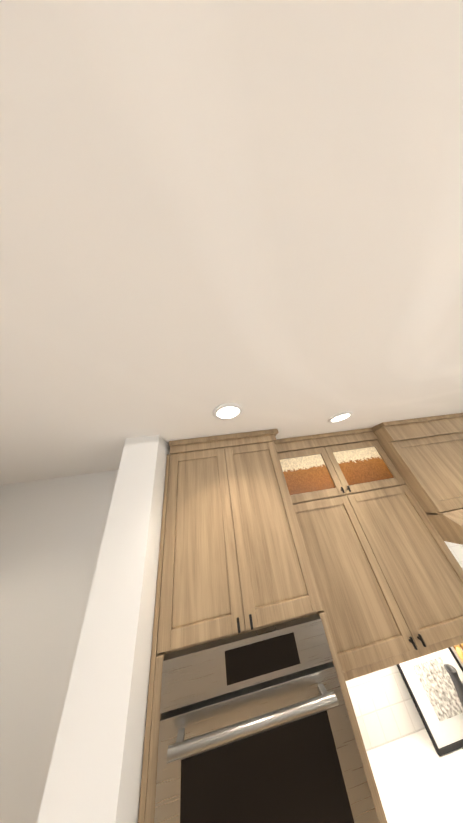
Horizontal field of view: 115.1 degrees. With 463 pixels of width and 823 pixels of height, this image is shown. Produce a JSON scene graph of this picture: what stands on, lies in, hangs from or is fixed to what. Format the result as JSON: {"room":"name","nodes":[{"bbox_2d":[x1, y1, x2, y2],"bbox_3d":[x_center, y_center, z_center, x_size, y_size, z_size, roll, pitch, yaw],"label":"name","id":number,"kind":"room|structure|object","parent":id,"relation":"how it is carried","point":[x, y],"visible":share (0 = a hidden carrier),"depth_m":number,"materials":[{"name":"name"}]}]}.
{"room":"kitchen","nodes":[
{"label":"kitchen","id":0,"kind":"room"},
{"bbox_2d":[0,470,117,822],"bbox_3d":[2.195,1.534,1.353,10.730,2.740,0.200,-6,-30,-6],"label":"wall","id":1,"kind":"structure","parent":0,"point":[52,530],"depth_m":1.10,"materials":[{"name":"white paint"}]},
{"bbox_2d":[278,429,462,676],"bbox_3d":[0.992,0.908,1.342,1.189,1.337,0.346,-6,-30,-6],"label":"upper cabinet","id":2,"kind":"object","parent":1,"relation":"attached to","point":[392,584],"depth_m":1.08,"materials":[{"name":"brown wood"}]},
{"bbox_2d":[370,413,462,548],"bbox_3d":[2.051,0.586,1.488,0.996,0.936,0.512,-6,-30,-6],"label":"upper cabinet","id":3,"kind":"object","parent":1,"relation":"attached to","point":[427,452],"depth_m":1.35,"materials":[{"name":"brown wood"}]},
{"bbox_2d":[37,435,169,822],"bbox_3d":[-0.415,1.542,0.637,0.210,2.740,0.800,-6,-30,-6],"label":"wall","id":4,"kind":"structure","parent":0,"point":[95,772],"depth_m":0.55,"materials":[{"name":"white paint"}]},
{"bbox_2d":[0,0,462,484],"bbox_3d":[2.087,-0.764,0.247,10.930,0.120,4.630,-6,-30,-6],"label":"ceiling","id":5,"kind":"structure","parent":0,"point":[253,209],"depth_m":0.27,"materials":[{"name":"white paint"}]},
{"bbox_2d":[213,403,242,419],"bbox_3d":[-0.019,0.006,0.844,0.176,0.010,0.176,-6,-30,-6],"label":"recessed light","id":6,"kind":"object","parent":5,"relation":"in","point":[227,411],"visible":1,"depth_m":0.83,"materials":[{"name":"white"}]},
{"bbox_2d":[328,411,352,422],"bbox_3d":[0.860,0.050,1.164,0.176,0.010,0.176,-6,-30,-6],"label":"recessed light","id":7,"kind":"object","parent":5,"relation":"in","point":[340,417],"visible":0.96,"depth_m":1.16,"materials":[{"name":"white"}]},
{"bbox_2d":[374,725,462,822],"bbox_3d":[1.181,1.832,0.630,1.226,0.038,0.647,-6,-30,-6],"label":"countertop","id":8,"kind":"structure","parent":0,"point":[423,786],"depth_m":0.77,"materials":[{"name":"white stone"}]},
{"bbox_2d":[397,647,462,755],"bbox_3d":[1.348,1.776,0.951,0.430,0.328,0.066,-6,-30,-6],"label":"framed picture","id":9,"kind":"object","parent":8,"relation":"on","point":[428,682],"visible":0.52,"depth_m":0.93,"materials":[{"name":"white paper"}]},
{"bbox_2d":[444,664,462,706],"bbox_3d":[1.423,1.713,0.836,0.168,0.300,0.104,-6,-30,-6],"label":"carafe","id":10,"kind":"object","parent":8,"relation":"on","point":[454,676],"visible":1,"depth_m":0.89,"materials":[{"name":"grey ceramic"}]},
{"bbox_2d":[453,643,462,662],"bbox_3d":[1.622,1.710,0.926,0.164,0.341,0.161,-6,-30,-6],"label":"utensil crock","id":11,"kind":"object","parent":8,"relation":"on","point":[457,648],"visible":0.52,"depth_m":0.99,"materials":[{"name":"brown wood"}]},
{"bbox_3d":[2.484,1.682,-1.179,10.930,0.120,4.630,-6,-30,-6],"label":"floor","id":12,"kind":"structure","parent":0,"visible":0},
{"bbox_2d":[138,429,397,822],"bbox_3d":[0.098,1.527,0.752,0.827,2.736,0.655,-6,-30,-6],"label":"tall cabinet","id":13,"kind":"object","parent":12,"relation":"on","point":[309,593],"depth_m":0.64,"materials":[{"name":"brown wood"}]}
]}

